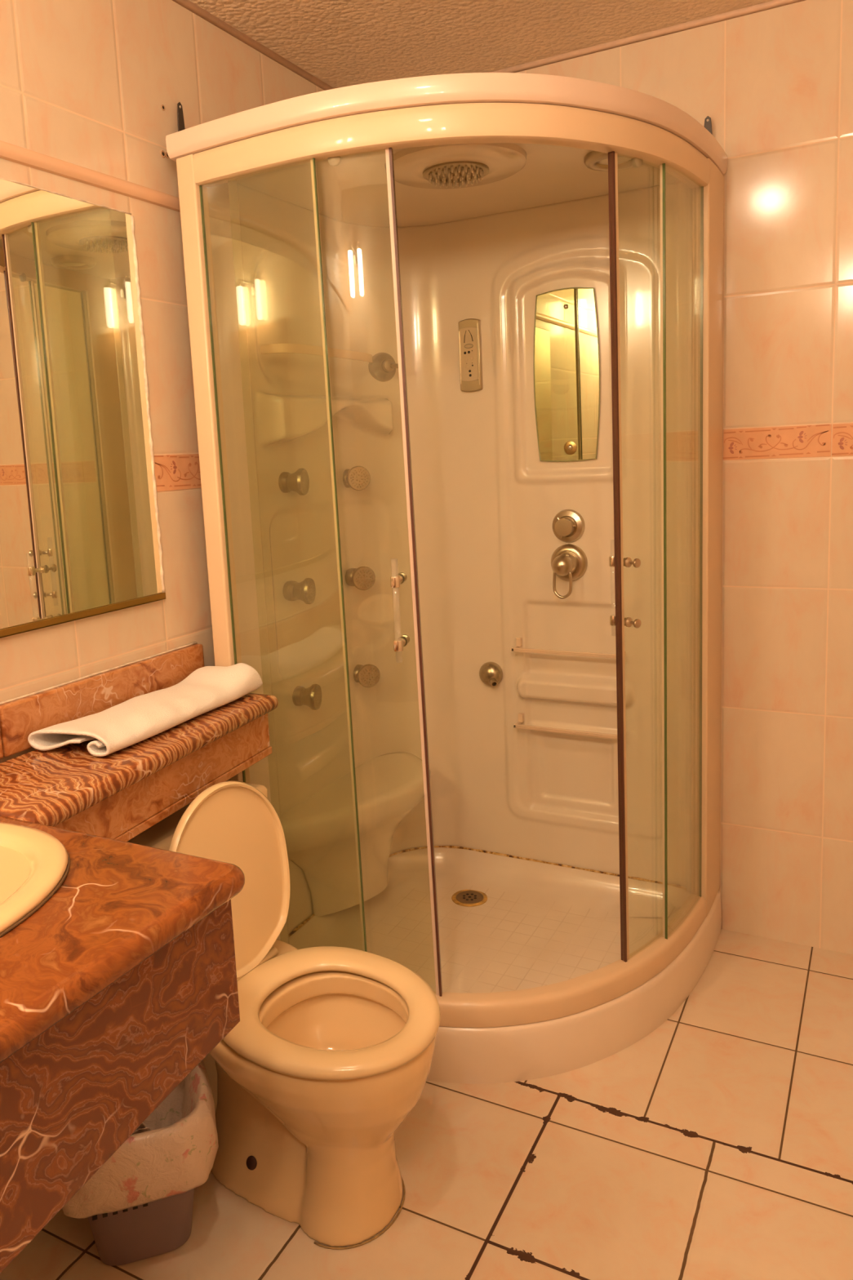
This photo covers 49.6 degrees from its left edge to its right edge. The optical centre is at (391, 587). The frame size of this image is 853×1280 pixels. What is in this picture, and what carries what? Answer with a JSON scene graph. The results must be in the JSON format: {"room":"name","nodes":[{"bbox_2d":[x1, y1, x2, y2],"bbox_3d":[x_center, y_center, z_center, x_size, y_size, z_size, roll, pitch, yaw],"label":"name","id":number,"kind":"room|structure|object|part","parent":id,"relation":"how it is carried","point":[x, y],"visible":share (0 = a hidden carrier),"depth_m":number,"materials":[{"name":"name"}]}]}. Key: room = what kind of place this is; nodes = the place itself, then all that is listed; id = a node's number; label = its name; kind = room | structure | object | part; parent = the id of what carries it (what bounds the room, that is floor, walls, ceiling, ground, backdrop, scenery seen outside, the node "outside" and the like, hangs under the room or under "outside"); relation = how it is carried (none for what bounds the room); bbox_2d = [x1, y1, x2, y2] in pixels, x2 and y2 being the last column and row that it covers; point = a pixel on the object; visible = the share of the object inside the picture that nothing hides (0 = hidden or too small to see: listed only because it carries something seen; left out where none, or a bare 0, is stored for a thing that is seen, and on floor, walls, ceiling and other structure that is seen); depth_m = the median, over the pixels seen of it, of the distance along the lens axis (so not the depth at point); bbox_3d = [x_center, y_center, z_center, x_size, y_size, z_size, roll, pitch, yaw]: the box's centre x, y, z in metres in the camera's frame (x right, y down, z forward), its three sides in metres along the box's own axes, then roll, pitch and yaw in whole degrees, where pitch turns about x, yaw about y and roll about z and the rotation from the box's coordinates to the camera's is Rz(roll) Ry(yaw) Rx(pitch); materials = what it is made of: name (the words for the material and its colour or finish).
{"room":"bathroom","nodes":[
{"label":"bathroom","id":0,"kind":"room"},
{"bbox_2d":[0,0,324,763],"bbox_3d":[-0.730,-0.043,1.763,0.100,2.400,2.940,2,10,28],"label":"wall","id":1,"kind":"structure","parent":0,"point":[85,83],"depth_m":1.97,"materials":[{"name":"tile"}]},
{"bbox_2d":[0,177,165,638],"bbox_3d":[-0.711,-0.323,1.662,0.013,0.822,0.787,2,10,28],"label":"wall mirror","id":2,"kind":"object","parent":1,"relation":"attached to","point":[80,531],"visible":1,"depth_m":1.81,"materials":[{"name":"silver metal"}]},
{"bbox_2d":[0,140,180,212],"bbox_3d":[-0.904,-0.722,1.278,0.012,0.030,1.940,2,10,28],"label":"trim","id":3,"kind":"structure","parent":1,"relation":"attached to","point":[12,153],"depth_m":1.82,"materials":[{"name":"tile"}]},
{"bbox_2d":[160,150,165,158],"bbox_3d":[-0.502,-0.952,2.024,0.002,0.016,0.016,2,10,28],"label":"plug","id":4,"kind":"object","parent":1,"relation":"attached to","point":[162,153],"visible":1,"depth_m":2.02,"materials":[{"name":"plastic"}]},
{"bbox_2d":[160,104,164,111],"bbox_3d":[-0.501,-1.051,2.019,0.002,0.012,0.012,2,10,28],"label":"plug","id":5,"kind":"object","parent":1,"relation":"attached to","point":[162,107],"visible":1,"depth_m":2.02,"materials":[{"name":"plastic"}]},
{"bbox_2d":[154,453,201,491],"bbox_3d":[-0.524,-0.251,2.025,0.002,0.079,0.514,2,10,28],"label":"trim","id":6,"kind":"structure","parent":1,"relation":"attached to","point":[171,472],"depth_m":2.09,"materials":[{"name":"tile"}]},
{"bbox_2d":[172,0,334,90],"bbox_3d":[-0.737,-1.220,1.560,0.012,0.013,2.740,2,10,28],"label":"trim","id":7,"kind":"structure","parent":1,"relation":"attached to","point":[187,4],"depth_m":2.27,"materials":[{"name":"paint"}]},
{"bbox_2d":[0,928,852,1279],"bbox_3d":[0.384,1.217,1.378,2.500,0.080,2.940,2,10,28],"label":"floor","id":8,"kind":"structure","parent":0,"point":[717,1144],"depth_m":1.77,"materials":[{"name":"tile"}]},
{"bbox_2d":[62,1060,218,1266],"bbox_3d":[-0.458,1.032,1.673,0.280,0.274,0.280,-5,9,-16],"label":"waste bin","id":9,"kind":"object","parent":8,"relation":"on","point":[138,1206],"visible":0.7,"depth_m":1.58,"materials":[{"name":"grey plastic"}]},
{"bbox_2d":[127,779,440,1249],"bbox_3d":[-0.240,0.755,1.804,0.759,0.767,0.486,2,10,28],"label":"toilet","id":10,"kind":"object","parent":8,"relation":"on","point":[331,1049],"visible":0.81,"depth_m":1.71,"materials":[{"name":"beige ceramic"}]},
{"bbox_3d":[-0.487,0.489,1.891,0.226,0.044,0.486,2,10,28],"label":"cistern lid","id":11,"kind":"part","parent":10,"relation":"part of","materials":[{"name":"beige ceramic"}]},
{"bbox_3d":[-0.309,0.560,1.780,0.061,0.370,0.310,3,10,34],"label":"lid","id":12,"kind":"part","parent":10,"relation":"part of","materials":[{"name":"plastic"}]},
{"bbox_3d":[-0.215,0.957,1.783,0.664,0.371,0.373,2,10,28],"label":"bowl","id":13,"kind":"part","parent":10,"relation":"part of","materials":[{"name":"beige ceramic"}]},
{"bbox_3d":[-0.111,0.763,1.682,0.416,0.024,0.364,2,10,28],"label":"seat","id":14,"kind":"part","parent":10,"relation":"part of","materials":[{"name":"plastic"}]},
{"bbox_2d":[165,72,728,1084],"bbox_3d":[0.206,-0.047,2.280,1.035,2.169,0.958,2,10,28],"label":"cabin","id":15,"kind":"object","parent":8,"relation":"on","point":[456,340],"visible":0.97,"depth_m":2.48,"materials":[{"name":"white plastic"}]},
{"bbox_3d":[-0.388,0.014,2.118,0.052,1.895,0.040,3,10,34],"label":"post","id":16,"kind":"part","parent":15,"relation":"part of","materials":[{"name":"white plastic"}]},
{"bbox_3d":[-0.161,-0.613,2.416,0.072,0.022,0.463,3,10,34],"label":"gallery rail","id":17,"kind":"part","parent":15,"relation":"part of","materials":[{"name":"white plastic"}]},
{"bbox_3d":[-0.074,0.723,2.575,0.241,0.336,0.684,2,10,28],"label":"corner seat","id":18,"kind":"part","parent":15,"relation":"part of","materials":[{"name":"white plastic"}]},
{"bbox_3d":[0.019,-0.021,1.934,0.022,0.022,0.029,-1,9,14],"label":"handle knob","id":19,"kind":"part","parent":15,"relation":"part of","materials":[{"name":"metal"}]},
{"bbox_3d":[0.025,0.111,1.954,0.022,0.022,0.029,-1,9,14],"label":"handle knob","id":20,"kind":"part","parent":15,"relation":"part of","materials":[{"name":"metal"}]},
{"bbox_3d":[0.209,-0.039,2.307,0.958,1.895,0.870,2,10,28],"label":"panel","id":21,"kind":"part","parent":15,"relation":"part of","materials":[{"name":"clear glass"}]},
{"bbox_3d":[0.186,-0.909,1.911,1.182,0.062,0.348,-4,9,-10],"label":"rail","id":22,"kind":"part","parent":15,"relation":"part of","materials":[{"name":"white plastic"}]},
{"bbox_3d":[0.144,-0.937,2.081,0.150,0.008,0.150,2,10,28],"label":"spray plate","id":23,"kind":"part","parent":15,"relation":"part of","materials":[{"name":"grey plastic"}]},
{"bbox_3d":[0.161,-0.997,2.159,0.956,0.050,0.882,2,10,28],"label":"roof panel","id":24,"kind":"part","parent":15,"relation":"part of","materials":[{"name":"white plastic"}]},
{"bbox_3d":[0.222,-0.670,2.649,0.052,0.152,0.006,2,10,28],"label":"panel","id":25,"kind":"part","parent":15,"relation":"part of","materials":[{"name":"grey plastic"}]},
{"bbox_3d":[0.227,-0.669,2.655,0.066,0.205,0.016,2,10,28],"label":"control panel","id":26,"kind":"part","parent":15,"relation":"part of","materials":[{"name":"grey plastic"}]},
{"bbox_2d":[479,662,502,686],"bbox_3d":[0.300,0.259,2.772,0.062,0.074,0.077,-9,11,-37],"label":"outlet","id":27,"kind":"object","parent":15,"relation":"attached to","point":[491,673],"depth_m":2.75,"materials":[{"name":"grey metal"}]},
{"bbox_2d":[288,847,721,1084],"bbox_3d":[0.261,0.961,2.420,1.008,0.130,0.931,2,10,28],"label":"shower tray","id":28,"kind":"object","parent":15,"relation":"on","point":[508,920],"depth_m":2.48,"materials":[{"name":"plastic"}]},
{"bbox_3d":[0.474,-0.008,2.564,0.055,0.078,0.011,2,10,28],"label":"mixer lever","id":29,"kind":"part","parent":15,"relation":"part of","materials":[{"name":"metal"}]},
{"bbox_3d":[0.490,0.184,2.609,0.320,0.011,0.008,2,10,28],"label":"shelf rail","id":30,"kind":"part","parent":15,"relation":"part of","materials":[{"name":"white plastic"}]},
{"bbox_3d":[0.501,0.411,2.643,0.320,0.011,0.008,2,10,28],"label":"shelf rail","id":31,"kind":"part","parent":15,"relation":"part of","materials":[{"name":"white plastic"}]},
{"bbox_2d":[533,287,599,462],"bbox_3d":[0.478,-0.581,2.530,0.188,0.465,0.003,2,10,28],"label":"mirror","id":32,"kind":"object","parent":15,"relation":"attached to","point":[566,320],"depth_m":2.53,"materials":[{"name":"silver mirror"}]},
{"bbox_3d":[0.488,-0.172,2.579,0.094,0.094,0.058,2,10,28],"label":"diverter knob","id":33,"kind":"part","parent":15,"relation":"part of","materials":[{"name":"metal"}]},
{"bbox_3d":[0.272,0.901,2.182,1.181,0.057,0.347,-4,9,-10],"label":"rail","id":34,"kind":"part","parent":15,"relation":"part of","materials":[{"name":"white plastic"}]},
{"bbox_2d":[583,151,632,171],"bbox_3d":[0.502,-0.968,2.080,0.136,0.022,0.136,2,10,28],"label":"roof light","id":35,"kind":"object","parent":15,"relation":"on","point":[593,160],"depth_m":2.08,"materials":[{"name":"plastic"}]},
{"bbox_3d":[0.523,-0.055,2.003,0.022,0.022,0.029,-9,11,-36],"label":"handle knob","id":36,"kind":"part","parent":15,"relation":"part of","materials":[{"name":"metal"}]},
{"bbox_3d":[0.529,0.076,2.023,0.022,0.022,0.029,-9,11,-36],"label":"handle knob","id":37,"kind":"part","parent":15,"relation":"part of","materials":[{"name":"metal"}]},
{"bbox_3d":[0.813,-0.082,2.378,0.044,1.895,0.187,2,10,28],"label":"post","id":38,"kind":"part","parent":15,"relation":"part of","materials":[{"name":"white plastic"}]},
{"bbox_2d":[188,0,773,88],"bbox_3d":[0.268,-1.233,1.012,2.500,0.080,2.940,2,10,28],"label":"ceiling","id":39,"kind":"structure","parent":0,"point":[341,43],"depth_m":2.26,"materials":[{"name":"paint"}]},
{"bbox_2d":[517,0,852,954],"bbox_3d":[0.997,-0.224,2.428,2.300,2.400,0.100,2,10,28],"label":"wall","id":40,"kind":"structure","parent":0,"point":[775,86],"depth_m":2.35,"materials":[{"name":"tile"}]},
{"bbox_2d":[489,0,805,72],"bbox_3d":[0.914,-1.394,2.203,2.300,0.013,0.012,2,10,28],"label":"trim","id":41,"kind":"structure","parent":40,"relation":"attached to","point":[775,3],"depth_m":2.34,"materials":[{"name":"paint"}]},
{"bbox_2d":[723,422,852,460],"bbox_3d":[0.979,-0.371,2.353,2.320,0.079,0.002,2,10,28],"label":"trim","id":42,"kind":"structure","parent":40,"relation":"attached to","point":[802,441],"depth_m":2.34,"materials":[{"name":"tile"}]},
{"bbox_3d":[-0.344,0.208,-0.038,2.300,2.400,0.100,2,10,28],"label":"wall","id":43,"kind":"structure","parent":0,"visible":0},
{"bbox_2d":[0,728,3,759],"bbox_3d":[-1.010,0.358,1.137,0.020,0.095,1.246,2,10,28],"label":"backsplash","id":44,"kind":"structure","parent":43,"relation":"attached to","point":[1,744],"depth_m":1.67,"materials":[{"name":"stone"}]},
{"bbox_2d":[0,644,204,756],"bbox_3d":[-0.581,0.220,1.925,0.020,0.095,0.566,2,10,28],"label":"backsplash","id":45,"kind":"structure","parent":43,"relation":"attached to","point":[19,718],"depth_m":1.86,"materials":[{"name":"stone"}]},
{"bbox_2d":[0,641,278,1273],"bbox_3d":[-0.565,0.483,1.244,0.710,0.423,1.814,2,10,28],"label":"countertop","id":46,"kind":"structure","parent":43,"relation":"attached to","point":[123,981],"depth_m":1.11,"materials":[{"name":"brown stone"}]},
{"bbox_2d":[0,822,70,937],"bbox_3d":[-0.655,0.443,1.099,0.437,0.125,0.557,2,10,28],"label":"basin","id":47,"kind":"object","parent":46,"relation":"in","point":[34,864],"visible":1,"depth_m":1.19,"materials":[{"name":"beige ceramic"}]},
{"bbox_2d":[27,662,262,756],"bbox_3d":[-0.476,0.233,1.881,0.184,0.064,0.501,2,10,28],"label":"towel","id":48,"kind":"object","parent":46,"relation":"on","point":[136,719],"visible":1,"depth_m":1.81,"materials":[{"name":"white fabric"}]}
]}

